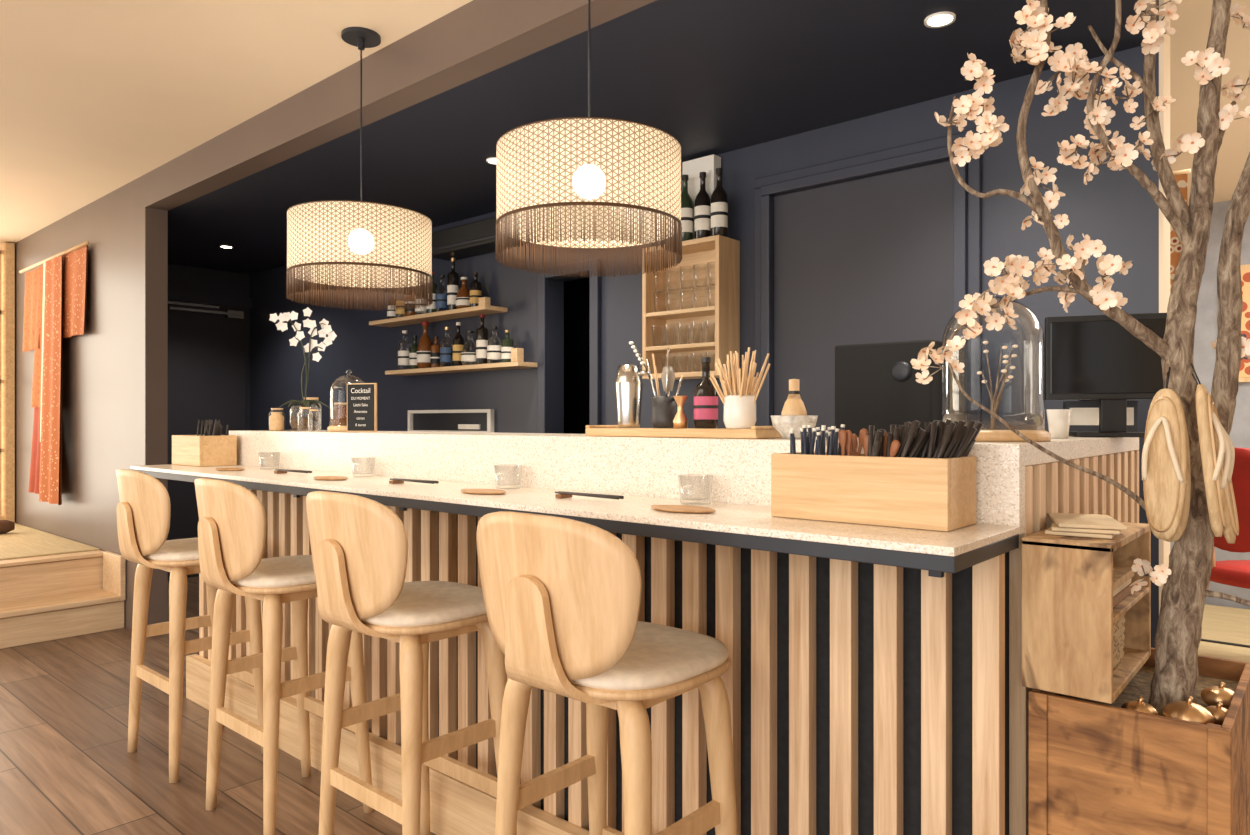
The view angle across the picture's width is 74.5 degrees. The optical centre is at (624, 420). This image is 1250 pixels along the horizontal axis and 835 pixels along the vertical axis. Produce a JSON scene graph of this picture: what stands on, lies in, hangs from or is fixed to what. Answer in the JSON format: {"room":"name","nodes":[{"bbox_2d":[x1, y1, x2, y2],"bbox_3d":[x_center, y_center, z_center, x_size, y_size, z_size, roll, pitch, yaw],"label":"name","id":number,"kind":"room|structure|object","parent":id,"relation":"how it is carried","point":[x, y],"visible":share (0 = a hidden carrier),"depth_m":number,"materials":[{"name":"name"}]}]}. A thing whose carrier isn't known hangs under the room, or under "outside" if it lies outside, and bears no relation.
{"room":"restaurant","nodes":[
{"label":"restaurant","id":0,"kind":"room"},
{"bbox_2d":[0,243,2,515],"bbox_3d":[-6.882,-0.090,4.505,0.100,2.680,5.770,0,0,41],"label":"wall","id":1,"kind":"structure","parent":0,"point":[0,243],"depth_m":6.59,"materials":[{"name":"beige paint"}]},
{"bbox_2d":[0,242,14,522],"bbox_3d":[-6.220,-0.300,5.115,0.100,2.240,3.960,0,0,41],"label":"window","id":2,"kind":"structure","parent":1,"relation":"in","point":[7,312],"depth_m":6.55,"materials":[{"name":"paper"}]},
{"bbox_2d":[168,264,249,429],"bbox_3d":[-3.646,-0.070,6.521,0.120,2.640,1.280,0,0,41],"label":"wall","id":3,"kind":"structure","parent":0,"point":[183,278],"depth_m":6.77,"materials":[{"name":"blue paint"}]},
{"bbox_2d":[168,289,252,579],"bbox_3d":[-3.458,0.110,6.561,0.108,2.280,0.965,0,0,41],"label":"door","id":4,"kind":"structure","parent":3,"relation":"in","point":[207,332],"depth_m":6.62,"materials":[{"name":"blue paint"}]},
{"bbox_2d":[0,576,435,834],"bbox_3d":[-0.601,1.300,2.510,12.200,0.100,11.000,0,0,41],"label":"floor","id":5,"kind":"structure","parent":0,"point":[67,767],"depth_m":3.03,"materials":[{"name":"brown wood"}]},
{"bbox_2d":[0,523,125,648],"bbox_3d":[-5.179,1.032,4.346,2.480,0.435,3.765,0,0,41],"label":"raised platform","id":6,"kind":"structure","parent":5,"relation":"on","point":[52,587],"depth_m":4.90,"materials":[{"name":"brown wood"}]},
{"bbox_2d":[0,520,14,533],"bbox_3d":[-4.624,0.765,5.808,0.098,0.100,0.500,0,0,41],"label":"bolster cushion","id":7,"kind":"object","parent":6,"relation":"on","point":[6,526],"visible":1,"depth_m":5.93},
{"bbox_2d":[116,469,264,782],"bbox_3d":[-1.627,0.712,3.082,0.443,1.079,0.473,0,0,41],"label":"bar stool","id":8,"kind":"object","parent":5,"relation":"on","point":[143,510],"visible":0.66,"depth_m":2.90,"materials":[{"name":"brown wood"}]},
{"bbox_2d":[194,478,373,834],"bbox_3d":[-1.097,0.712,2.622,0.443,1.079,0.473,0,0,41],"label":"bar stool","id":9,"kind":"object","parent":5,"relation":"on","point":[232,519],"visible":0.88,"depth_m":2.47,"materials":[{"name":"brown wood"}]},
{"bbox_2d":[306,491,516,834],"bbox_3d":[-0.567,0.712,2.160,0.443,1.079,0.473,0,0,41],"label":"bar stool","id":10,"kind":"object","parent":5,"relation":"on","point":[359,545],"visible":0.94,"depth_m":2.01,"materials":[{"name":"brown wood"}]},
{"bbox_2d":[476,511,737,834],"bbox_3d":[-0.035,0.712,1.698,0.443,1.079,0.473,0,0,41],"label":"bar stool","id":11,"kind":"object","parent":5,"relation":"on","point":[562,596],"visible":1,"depth_m":1.53,"materials":[{"name":"brown wood"}]},
{"bbox_2d":[130,430,1138,834],"bbox_3d":[-0.314,0.646,2.989,3.505,1.207,1.540,0,0,41],"label":"bar counter","id":12,"kind":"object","parent":5,"relation":"on","point":[872,680],"depth_m":1.85,"materials":[{"name":"wood"}]},
{"bbox_2d":[172,435,236,466],"bbox_3d":[-1.857,0.128,3.625,0.300,0.130,0.155,0,0,41],"label":"box","id":13,"kind":"object","parent":12,"relation":"on","point":[188,450],"visible":0.88,"depth_m":3.54,"materials":[{"name":"brown wood"}]},
{"bbox_2d":[197,419,228,435],"bbox_3d":[-1.800,0.086,3.572,0.189,0.188,0.096,0,0,41],"label":"chopsticks","id":14,"kind":"object","parent":13,"relation":"in","point":[210,429],"visible":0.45,"depth_m":3.54,"materials":[{"name":"black paint"}]},
{"bbox_2d":[216,468,244,470],"bbox_3d":[-1.551,0.190,3.230,0.170,0.006,0.100,0,0,41],"label":"dish","id":15,"kind":"object","parent":12,"relation":"on","point":[218,469],"visible":1,"depth_m":3.19,"materials":[{"name":"brown wood"}]},
{"bbox_2d":[258,452,279,468],"bbox_3d":[-1.433,0.160,3.313,0.082,0.066,0.082,0,0,41],"label":"water glass","id":16,"kind":"object","parent":12,"relation":"on","point":[259,453],"visible":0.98,"depth_m":3.31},
{"bbox_2d":[269,412,283,430],"bbox_3d":[-1.511,0.002,3.566,0.060,0.080,0.060,0,0,41],"label":"jar","id":17,"kind":"object","parent":12,"relation":"on","point":[276,419],"visible":1,"depth_m":3.54,"materials":[{"name":"brown glass"}]},
{"bbox_2d":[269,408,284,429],"bbox_3d":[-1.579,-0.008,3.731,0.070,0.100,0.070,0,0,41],"label":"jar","id":18,"kind":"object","parent":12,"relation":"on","point":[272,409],"visible":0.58,"depth_m":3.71,"materials":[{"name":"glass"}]},
{"bbox_2d":[274,469,311,473],"bbox_3d":[-1.204,0.185,2.981,0.220,0.016,0.040,0,0,38],"label":"chopsticks","id":19,"kind":"object","parent":12,"relation":"on","point":[278,471],"visible":1,"depth_m":2.99,"materials":[{"name":"black paint"}]},
{"bbox_2d":[269,307,336,430],"bbox_3d":[-1.411,-0.230,3.602,0.209,0.544,0.220,0,0,-45],"label":"potted orchid","id":20,"kind":"object","parent":12,"relation":"on","point":[298,423],"visible":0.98,"depth_m":3.60,"materials":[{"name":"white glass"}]},
{"bbox_2d":[313,476,347,479],"bbox_3d":[-0.978,0.190,2.732,0.170,0.006,0.100,0,0,41],"label":"dish","id":21,"kind":"object","parent":12,"relation":"on","point":[315,477],"visible":1,"depth_m":2.72,"materials":[{"name":"brown wood"}]},
{"bbox_2d":[332,402,346,425],"bbox_3d":[-1.208,-0.018,3.488,0.070,0.120,0.070,0,0,41],"label":"jar","id":22,"kind":"object","parent":12,"relation":"on","point":[339,411],"visible":0.8,"depth_m":3.46,"materials":[{"name":"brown glass"}]},
{"bbox_2d":[327,372,359,431],"bbox_3d":[-1.132,-0.085,3.369,0.166,0.253,0.166,0,0,41],"label":"glass cloche","id":23,"kind":"object","parent":12,"relation":"on","point":[330,428],"visible":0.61,"depth_m":3.29,"materials":[{"name":"clear glass"}]},
{"bbox_2d":[347,383,376,431],"bbox_3d":[-1.026,-0.053,3.250,0.136,0.190,0.058,0,0,21],"label":"chalkboard","id":24,"kind":"object","parent":12,"relation":"on","point":[361,397],"visible":1,"depth_m":3.22,"materials":[{"name":"brown wood"}]},
{"bbox_2d":[351,457,375,476],"bbox_3d":[-0.909,0.160,2.857,0.082,0.066,0.082,0,0,41],"label":"water glass","id":25,"kind":"object","parent":12,"relation":"on","point":[352,458],"visible":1,"depth_m":2.85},
{"bbox_2d":[389,478,438,483],"bbox_3d":[-0.642,0.185,2.493,0.220,0.016,0.040,0,0,40],"label":"chopsticks","id":26,"kind":"object","parent":12,"relation":"on","point":[394,480],"visible":1,"depth_m":2.50,"materials":[{"name":"black paint"}]},
{"bbox_2d":[461,489,505,493],"bbox_3d":[-0.382,0.190,2.213,0.170,0.006,0.100,0,0,41],"label":"dish","id":27,"kind":"object","parent":12,"relation":"on","point":[470,491],"visible":1,"depth_m":2.20,"materials":[{"name":"brown wood"}]},
{"bbox_2d":[494,465,522,488],"bbox_3d":[-0.335,0.160,2.358,0.082,0.066,0.082,0,0,41],"label":"water glass","id":28,"kind":"object","parent":12,"relation":"on","point":[495,466],"visible":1,"depth_m":2.35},
{"bbox_2d":[555,491,623,499],"bbox_3d":[-0.091,0.185,2.014,0.220,0.016,0.040,0,0,42],"label":"chopsticks","id":29,"kind":"object","parent":12,"relation":"on","point":[560,494],"visible":1,"depth_m":2.02,"materials":[{"name":"black paint"}]},
{"bbox_2d":[651,505,715,512],"bbox_3d":[0.124,0.190,1.774,0.170,0.006,0.100,0,0,41],"label":"dish","id":30,"kind":"object","parent":12,"relation":"on","point":[668,508],"visible":1,"depth_m":1.76,"materials":[{"name":"brown wood"}]},
{"bbox_2d":[586,425,781,438],"bbox_3d":[0.155,0.027,2.198,0.560,0.030,0.170,0,0,41],"label":"wooden tray","id":31,"kind":"object","parent":12,"relation":"on","point":[756,432],"visible":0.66,"depth_m":2.09,"materials":[{"name":"brown wood"}]},
{"bbox_2d":[615,363,642,427],"bbox_3d":[0.011,-0.072,2.322,0.080,0.182,0.080,0,0,41],"label":"cocktail shaker","id":32,"kind":"object","parent":31,"relation":"on","point":[628,384],"visible":0.98,"depth_m":2.29,"materials":[{"name":"metal"}]},
{"bbox_2d":[629,341,682,427],"bbox_3d":[0.079,-0.103,2.263,0.194,0.245,0.084,0,0,41],"label":"cup","id":33,"kind":"object","parent":31,"relation":"on","point":[664,408],"visible":0.98,"depth_m":2.21,"materials":[{"name":"ceramic"}]},
{"bbox_2d":[673,396,687,427],"bbox_3d":[0.146,-0.024,2.165,0.040,0.085,0.040,0,0,41],"label":"jigger","id":34,"kind":"object","parent":31,"relation":"on","point":[680,420],"visible":1,"depth_m":2.15,"materials":[{"name":"gold metal"}]},
{"bbox_2d":[693,357,717,427],"bbox_3d":[0.211,-0.073,2.148,0.066,0.185,0.066,0,0,-43],"label":"liquor bottle","id":35,"kind":"object","parent":31,"relation":"on","point":[705,406],"visible":0.98,"depth_m":2.12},
{"bbox_2d":[709,347,770,428],"bbox_3d":[0.296,-0.081,2.073,0.148,0.200,0.122,0,0,41],"label":"pot","id":36,"kind":"object","parent":31,"relation":"on","point":[739,401],"visible":0.99,"depth_m":2.05,"materials":[{"name":"white ceramic"}]},
{"bbox_2d":[678,474,712,504],"bbox_3d":[0.165,0.160,1.923,0.082,0.066,0.082,0,0,41],"label":"water glass","id":37,"kind":"object","parent":12,"relation":"on","point":[680,477],"visible":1,"depth_m":1.91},
{"bbox_2d":[771,415,817,438],"bbox_3d":[0.405,0.015,1.967,0.112,0.055,0.112,0,0,41],"label":"bowl","id":38,"kind":"object","parent":12,"relation":"on","point":[782,424],"visible":0.73,"depth_m":1.93,"materials":[{"name":"ceramic"}]},
{"bbox_2d":[781,379,806,414],"bbox_3d":[0.405,-0.055,1.967,0.061,0.091,0.062,0,0,41],"label":"whisk","id":39,"kind":"object","parent":38,"relation":"on","point":[793,405],"visible":0.8,"depth_m":1.95,"materials":[{"name":"brown wood"}]},
{"bbox_2d":[771,452,975,531],"bbox_3d":[0.478,0.130,1.605,0.354,0.127,0.150,0,0,41],"label":"box","id":40,"kind":"object","parent":12,"relation":"on","point":[937,494],"visible":0.94,"depth_m":1.52,"materials":[{"name":"brown wood"}]},
{"bbox_2d":[790,419,982,457],"bbox_3d":[0.494,0.087,1.592,0.368,0.183,0.120,0,0,41],"label":"chopsticks","id":41,"kind":"object","parent":40,"relation":"in","point":[938,439],"visible":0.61,"depth_m":1.53,"materials":[{"name":"black wood"}]},
{"bbox_2d":[942,289,1050,441],"bbox_3d":[0.797,-0.124,1.785,0.228,0.333,0.228,0,0,41],"label":"glass cloche","id":42,"kind":"object","parent":12,"relation":"on","point":[991,435],"visible":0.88,"depth_m":1.74,"materials":[{"name":"clear glass"}]},
{"bbox_2d":[1047,409,1070,437],"bbox_3d":[1.055,0.007,1.998,0.054,0.070,0.054,0,0,41],"label":"paper cup","id":43,"kind":"object","parent":12,"relation":"on","point":[1058,419],"visible":0.95,"depth_m":1.98,"materials":[{"name":"white paper"}]},
{"bbox_2d":[1063,400,1137,431],"bbox_3d":[1.384,-0.023,2.400,0.180,0.130,0.102,0,0,24],"label":"printer","id":44,"kind":"object","parent":12,"relation":"on","point":[1084,413],"visible":0.49,"depth_m":2.37,"materials":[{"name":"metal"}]},
{"bbox_2d":[1045,313,1166,436],"bbox_3d":[1.307,-0.120,2.197,0.330,0.325,0.140,0,0,19],"label":"computer monitor","id":45,"kind":"object","parent":12,"relation":"on","point":[1091,357],"visible":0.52,"depth_m":2.19,"materials":[{"name":"black plastic"}]},
{"bbox_2d":[1028,647,1249,834],"bbox_3d":[1.006,0.870,1.580,0.297,0.760,0.496,0,0,41],"label":"wooden planter","id":46,"kind":"object","parent":5,"relation":"on","point":[1094,768],"visible":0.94,"depth_m":1.41,"materials":[{"name":"brown wood"}]},
{"bbox_2d":[1022,522,1150,703],"bbox_3d":[0.907,0.350,1.604,0.145,0.275,0.388,0,0,41],"label":"wooden cabinet","id":47,"kind":"object","parent":46,"relation":"on","point":[1069,615],"visible":0.83,"depth_m":1.47,"materials":[{"name":"brown wood"}]},
{"bbox_2d":[1045,513,1126,538],"bbox_3d":[0.887,0.201,1.587,0.133,0.023,0.211,0,0,28],"label":"folded napkins","id":48,"kind":"object","parent":47,"relation":"on","point":[1064,524],"visible":1,"depth_m":1.52,"materials":[{"name":"fabric"}]},
{"bbox_2d":[1113,614,1124,670],"bbox_3d":[0.909,0.417,1.595,0.094,0.110,0.208,0,0,41],"label":"wicker basket","id":49,"kind":"object","parent":47,"relation":"in","point":[1118,626],"visible":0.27,"depth_m":1.56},
{"bbox_2d":[1113,566,1134,607],"bbox_3d":[0.909,0.317,1.595,0.100,0.045,0.240,0,0,41],"label":"stack","id":50,"kind":"object","parent":47,"relation":"in","point":[1122,576],"visible":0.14,"depth_m":1.57,"materials":[{"name":"brown wood"}]},
{"bbox_2d":[1059,666,1238,715],"bbox_3d":[1.013,0.580,1.588,0.265,0.100,0.434,0,0,41],"label":"gravel","id":51,"kind":"object","parent":46,"relation":"in","point":[1139,685],"visible":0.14,"depth_m":1.64,"materials":[{"name":"stone gravel"}]},
{"bbox_2d":[910,0,1249,712],"bbox_3d":[0.859,-0.153,1.522,0.646,1.390,0.188,0,0,4],"label":"blossom tree","id":52,"kind":"object","parent":51,"relation":"on","point":[1178,635],"visible":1,"depth_m":1.49,"materials":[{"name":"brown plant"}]},
{"bbox_2d":[1142,363,1238,543],"bbox_3d":[0.985,0.057,1.430,0.152,0.315,0.092,0,0,21],"label":"sandals","id":53,"kind":"object","parent":52,"relation":"hanging from","point":[1166,468],"visible":1,"depth_m":1.42,"materials":[{"name":"brown wood"}]},
{"bbox_2d":[1121,696,1157,714],"bbox_3d":[0.902,0.507,1.442,0.056,0.047,0.056,0,0,22],"label":"pumpkin","id":54,"kind":"object","parent":51,"relation":"on","point":[1139,705],"visible":0.42,"depth_m":1.43,"materials":[{"name":"gold metal"}]},
{"bbox_2d":[1162,696,1214,724],"bbox_3d":[0.962,0.500,1.403,0.072,0.061,0.072,0,0,-23],"label":"pumpkin","id":55,"kind":"object","parent":51,"relation":"on","point":[1189,711],"visible":0.54,"depth_m":1.39,"materials":[{"name":"gold metal"}]},
{"bbox_2d":[1205,702,1227,725],"bbox_3d":[1.034,0.510,1.433,0.047,0.040,0.047,0,0,22],"label":"pumpkin","id":56,"kind":"object","parent":51,"relation":"on","point":[1218,712],"visible":0.42,"depth_m":1.42,"materials":[{"name":"gold metal"}]},
{"bbox_2d":[1200,682,1234,708],"bbox_3d":[1.096,0.505,1.512,0.060,0.050,0.060,0,0,22],"label":"pumpkin","id":57,"kind":"object","parent":51,"relation":"on","point":[1212,695],"visible":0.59,"depth_m":1.50,"materials":[{"name":"gold metal"}]},
{"bbox_3d":[0.532,0.780,3.310,2.300,0.940,0.535,0,0,41],"label":"countertop","id":58,"kind":"structure","parent":5,"relation":"on","visible":0},
{"bbox_2d":[835,339,965,437],"bbox_3d":[0.952,0.024,2.848,0.340,0.570,0.332,0,0,41],"label":"monitor","id":59,"kind":"object","parent":58,"relation":"on","point":[876,385],"visible":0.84,"depth_m":2.73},
{"bbox_2d":[0,0,472,242],"bbox_3d":[-2.316,-1.480,0.536,12.200,0.100,5.770,0,0,41],"label":"ceiling","id":60,"kind":"structure","parent":0,"point":[96,96],"depth_m":3.37,"materials":[{"name":"beige paint"}]},
{"bbox_2d":[286,27,432,310],"bbox_3d":[-0.979,-0.936,3.051,0.514,0.987,0.515,0,0,41],"label":"pendant lamp","id":61,"kind":"object","parent":60,"relation":"hanging from","point":[360,245],"visible":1,"depth_m":2.86,"materials":[{"name":"beige fabric"}]},
{"bbox_2d":[496,0,681,277],"bbox_3d":[-0.100,-0.936,2.286,0.515,0.987,0.515,0,0,41],"label":"pendant lamp","id":62,"kind":"object","parent":60,"relation":"hanging from","point":[565,184],"visible":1,"depth_m":2.08,"materials":[{"name":"beige fabric"}]},
{"bbox_2d":[1170,169,1190,292],"bbox_3d":[2.431,-0.965,3.711,0.200,0.930,0.028,0,0,41],"label":"wall hanging","id":63,"kind":"object","parent":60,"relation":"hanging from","point":[1181,176],"visible":0.1,"depth_m":3.67,"materials":[{"name":"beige fabric"}]},
{"bbox_2d":[15,0,655,629],"bbox_3d":[-2.054,-0.140,4.210,7.775,2.780,0.120,0,0,41],"label":"wall","id":64,"kind":"structure","parent":0,"point":[115,374],"depth_m":4.81,"materials":[{"name":"beige paint"}]},
{"bbox_2d":[19,241,88,504],"bbox_3d":[-4.078,-0.295,5.811,1.580,1.731,0.074,0,0,41],"label":"kimono","id":65,"kind":"object","parent":64,"relation":"attached to","point":[55,291],"depth_m":5.76,"materials":[{"name":"orange fabric"}]},
{"bbox_2d":[564,278,588,433],"bbox_3d":[-0.494,-0.025,5.338,2.250,2.550,0.830,0,0,41],"label":"doorway","id":66,"kind":"structure","parent":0,"point":[576,292],"depth_m":5.68,"materials":[{"name":"black paint"}]},
{"bbox_2d":[168,0,1158,274],"bbox_3d":[-1.138,-1.315,4.342,6.525,0.150,1.280,0,0,41],"label":"ceiling bar","id":67,"kind":"object","parent":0,"point":[716,76],"depth_m":3.09,"materials":[{"name":"paint"}]},
{"bbox_2d":[924,11,955,27],"bbox_3d":[0.971,-1.237,2.535,0.092,0.007,0.092,0,0,41],"label":"recessed light","id":68,"kind":"object","parent":67,"relation":"in","point":[939,21],"depth_m":2.53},
{"bbox_2d":[250,46,1158,647],"bbox_3d":[-0.724,-0.140,4.909,6.645,2.780,0.120,0,0,41],"label":"wall","id":69,"kind":"structure","parent":0,"point":[1113,208],"depth_m":3.74,"materials":[{"name":"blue paint"}]},
{"bbox_2d":[369,297,507,326],"bbox_3d":[-1.192,-0.670,5.122,1.200,0.070,0.168,0,0,41],"label":"shelf","id":70,"kind":"object","parent":69,"relation":"attached to","point":[484,307],"visible":1,"depth_m":5.00,"materials":[{"name":"brown wood"}]},
{"bbox_2d":[387,290,397,318],"bbox_3d":[-1.535,-0.761,5.429,0.072,0.200,0.072,0,0,-24],"label":"liquor bottle","id":71,"kind":"object","parent":70,"relation":"on","point":[390,313],"visible":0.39,"depth_m":5.40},
{"bbox_2d":[395,301,404,317],"bbox_3d":[-1.454,-0.781,5.358,0.084,0.240,0.084,0,0,-28],"label":"liquor bottle","id":72,"kind":"object","parent":70,"relation":"on","point":[401,311],"visible":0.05,"depth_m":5.32,"materials":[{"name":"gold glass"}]},
{"bbox_2d":[405,289,417,315],"bbox_3d":[-1.372,-0.806,5.287,0.089,0.290,0.089,0,0,-29],"label":"liquor bottle","id":73,"kind":"object","parent":70,"relation":"on","point":[409,312],"visible":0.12,"depth_m":5.25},
{"bbox_2d":[415,287,425,314],"bbox_3d":[-1.290,-0.771,5.216,0.084,0.220,0.084,0,0,23],"label":"liquor bottle","id":74,"kind":"object","parent":70,"relation":"on","point":[419,309],"visible":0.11,"depth_m":5.18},
{"bbox_2d":[426,272,437,312],"bbox_3d":[-1.209,-0.796,5.145,0.072,0.270,0.072,0,0,14],"label":"liquor bottle","id":75,"kind":"object","parent":70,"relation":"on","point":[431,308],"visible":0.34,"depth_m":5.12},
{"bbox_2d":[435,275,446,311],"bbox_3d":[-1.127,-0.781,5.074,0.084,0.240,0.084,0,0,45],"label":"liquor bottle","id":76,"kind":"object","parent":70,"relation":"on","point":[441,299],"visible":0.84,"depth_m":5.04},
{"bbox_2d":[447,258,458,309],"bbox_3d":[-1.046,-0.826,5.003,0.072,0.330,0.072,0,0,38],"label":"liquor bottle","id":77,"kind":"object","parent":70,"relation":"on","point":[452,277],"visible":0.77,"depth_m":4.97,"materials":[{"name":"black glass"}]},
{"bbox_2d":[455,277,469,308],"bbox_3d":[-0.964,-0.761,4.933,0.104,0.200,0.104,0,0,10],"label":"liquor bottle","id":78,"kind":"object","parent":70,"relation":"on","point":[462,299],"visible":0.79,"depth_m":4.90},
{"bbox_2d":[470,272,481,306],"bbox_3d":[-0.883,-0.771,4.862,0.072,0.220,0.072,0,0,-2],"label":"liquor bottle","id":79,"kind":"object","parent":70,"relation":"on","point":[475,286],"visible":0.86,"depth_m":4.83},
{"bbox_2d":[408,409,493,431],"bbox_3d":[-1.101,0.005,5.135,0.840,0.150,0.030,0,0,41],"label":"panel","id":80,"kind":"object","parent":69,"relation":"attached to","point":[467,420],"visible":0.89,"depth_m":5.12,"materials":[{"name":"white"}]},
{"bbox_2d":[385,348,536,375],"bbox_3d":[-1.014,-0.350,4.968,1.290,0.100,0.168,0,0,41],"label":"shelf","id":81,"kind":"object","parent":69,"relation":"attached to","point":[517,354],"visible":1,"depth_m":4.78,"materials":[{"name":"brown wood"}]},
{"bbox_2d":[398,330,411,369],"bbox_3d":[-1.429,-0.456,5.337,0.088,0.260,0.088,0,0,-32],"label":"liquor bottle","id":82,"kind":"object","parent":81,"relation":"on","point":[403,356],"visible":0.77,"depth_m":5.30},
{"bbox_2d":[409,336,418,368],"bbox_3d":[-1.345,-0.436,5.263,0.072,0.220,0.072,0,0,30],"label":"liquor bottle","id":83,"kind":"object","parent":81,"relation":"on","point":[413,350],"visible":0.66,"depth_m":5.23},
{"bbox_2d":[417,321,431,367],"bbox_3d":[-1.260,-0.476,5.190,0.109,0.300,0.109,0,0,-20],"label":"liquor bottle","id":84,"kind":"object","parent":81,"relation":"on","point":[424,346],"visible":0.7,"depth_m":5.15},
{"bbox_2d":[430,336,441,367],"bbox_3d":[-1.176,-0.426,5.116,0.072,0.200,0.072,0,0,10],"label":"liquor bottle","id":85,"kind":"object","parent":81,"relation":"on","point":[435,349],"visible":0.81,"depth_m":5.09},
{"bbox_2d":[440,327,452,366],"bbox_3d":[-1.091,-0.451,5.043,0.088,0.250,0.088,0,0,-3],"label":"liquor bottle","id":86,"kind":"object","parent":81,"relation":"on","point":[446,355],"visible":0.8,"depth_m":5.01,"materials":[{"name":"blue glass"}]},
{"bbox_2d":[452,322,463,365],"bbox_3d":[-1.007,-0.461,4.969,0.072,0.270,0.072,0,0,-25],"label":"liquor bottle","id":87,"kind":"object","parent":81,"relation":"on","point":[458,341],"visible":0.8,"depth_m":4.94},
{"bbox_2d":[461,331,475,364],"bbox_3d":[-0.922,-0.431,4.896,0.109,0.210,0.109,0,0,-29],"label":"liquor bottle","id":88,"kind":"object","parent":81,"relation":"on","point":[465,356],"visible":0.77,"depth_m":4.85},
{"bbox_2d":[476,314,487,363],"bbox_3d":[-0.838,-0.476,4.822,0.072,0.300,0.072,0,0,21],"label":"liquor bottle","id":89,"kind":"object","parent":81,"relation":"on","point":[481,332],"visible":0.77,"depth_m":4.79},
{"bbox_2d":[487,326,500,363],"bbox_3d":[-0.753,-0.436,4.749,0.088,0.220,0.088,0,0,-24],"label":"liquor bottle","id":90,"kind":"object","parent":81,"relation":"on","point":[493,351],"visible":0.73,"depth_m":4.71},
{"bbox_2d":[501,330,513,362],"bbox_3d":[-0.669,-0.421,4.676,0.072,0.190,0.072,0,0,36],"label":"liquor bottle","id":91,"kind":"object","parent":81,"relation":"on","point":[507,343],"visible":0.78,"depth_m":4.65,"materials":[{"name":"green glass"}]},
{"bbox_2d":[432,217,525,260],"bbox_3d":[-0.891,-1.070,4.843,0.700,0.140,0.196,0,0,41],"label":"air conditioner","id":92,"kind":"object","parent":69,"relation":"attached to","point":[476,238],"visible":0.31,"depth_m":4.79,"materials":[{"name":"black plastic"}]},
{"bbox_2d":[537,258,600,432],"bbox_3d":[-0.308,0.200,4.447,0.460,2.100,0.029,0,0,41],"label":"trim","id":93,"kind":"structure","parent":69,"relation":"attached to","point":[542,278],"depth_m":4.35,"materials":[{"name":"blue paint"}]},
{"bbox_2d":[642,235,739,379],"bbox_3d":[0.302,-0.510,3.823,0.440,0.620,0.168,0,0,41],"label":"shelf","id":94,"kind":"object","parent":69,"relation":"attached to","point":[722,253],"visible":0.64,"depth_m":3.87,"materials":[{"name":"brown wood"}]},
{"bbox_2d":[652,262,714,372],"bbox_3d":[0.301,-0.469,3.820,0.384,0.484,0.138,0,0,41],"label":"glasses","id":95,"kind":"object","parent":94,"relation":"in","point":[707,286],"visible":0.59,"depth_m":3.82,"materials":[{"name":"clear glass"}]},
{"bbox_2d":[681,175,693,240],"bbox_3d":[0.278,-0.976,3.787,0.078,0.310,0.078,0,0,-28],"label":"wine bottle","id":96,"kind":"object","parent":94,"relation":"on","point":[687,212],"visible":0.77,"depth_m":3.75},
{"bbox_2d":[682,154,720,238],"bbox_3d":[0.357,-1.021,3.840,0.180,0.400,0.063,0,0,41],"label":"carton","id":97,"kind":"object","parent":94,"relation":"on","point":[708,164],"visible":0.42,"depth_m":3.81,"materials":[{"name":"cardboard"}]},
{"bbox_2d":[694,172,710,238],"bbox_3d":[0.355,-0.976,3.746,0.078,0.310,0.078,0,0,15],"label":"wine bottle","id":98,"kind":"object","parent":94,"relation":"on","point":[702,218],"visible":0.84,"depth_m":3.72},
{"bbox_2d":[711,168,727,236],"bbox_3d":[0.423,-0.976,3.687,0.078,0.310,0.078,0,0,16],"label":"wine bottle","id":99,"kind":"object","parent":94,"relation":"on","point":[719,205],"visible":0.82,"depth_m":3.66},
{"bbox_2d":[754,129,981,436],"bbox_3d":[0.942,0.085,3.347,0.970,2.330,0.049,0,0,41],"label":"door","id":100,"kind":"structure","parent":69,"relation":"in","point":[881,246],"depth_m":3.36,"materials":[{"name":"blue paint"}]},
{"bbox_2d":[1159,0,1169,612],"bbox_3d":[1.789,-0.089,2.725,0.013,2.679,0.140,0,0,41],"label":"trim","id":101,"kind":"structure","parent":69,"relation":"attached to","point":[1164,50],"depth_m":2.68,"materials":[{"name":"beige paint"}]},
{"bbox_2d":[1170,201,1249,609],"bbox_3d":[4.891,-0.090,4.560,6.600,2.680,0.100,0,0,41],"label":"wall","id":102,"kind":"structure","parent":0,"point":[1206,325],"depth_m":5.38,"materials":[{"name":"paint"}]},
{"bbox_2d":[1238,264,1249,381],"bbox_3d":[4.092,-0.625,5.165,0.560,0.750,0.034,0,0,41],"label":"wall art frame","id":103,"kind":"object","parent":102,"relation":"attached to","point":[1244,373],"depth_m":5.25,"materials":[{"name":"multicoloured paper"}]},
{"bbox_2d":[1170,0,1249,205],"bbox_3d":[3.773,-1.480,3.273,6.600,0.100,3.310,0,0,41],"label":"ceiling","id":104,"kind":"structure","parent":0,"point":[1192,27],"depth_m":3.53,"materials":[{"name":"paint"}]},
{"bbox_2d":[1198,604,1249,662],"bbox_3d":[3.809,1.220,3.314,6.400,0.060,3.000,0,0,41],"label":"floor","id":105,"kind":"structure","parent":0,"point":[1219,623],"depth_m":4.62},
{"bbox_2d":[1201,639,1249,647],"bbox_3d":[3.809,1.187,3.314,6.360,0.007,2.960,0,0,41],"label":"tatami border","id":106,"kind":"object","parent":105,"relation":"on","point":[1205,640],"visible":0.02,"depth_m":4.38,"materials":[{"name":"black fabric"}]},
{"bbox_2d":[1207,448,1249,589],"bbox_3d":[3.026,0.654,3.862,0.501,1.062,0.546,0,0,-18],"label":"dining chair","id":107,"kind":"object","parent":105,"relation":"on","point":[1236,573],"visible":0.42,"depth_m":3.76,"materials":[{"name":"fabric"}]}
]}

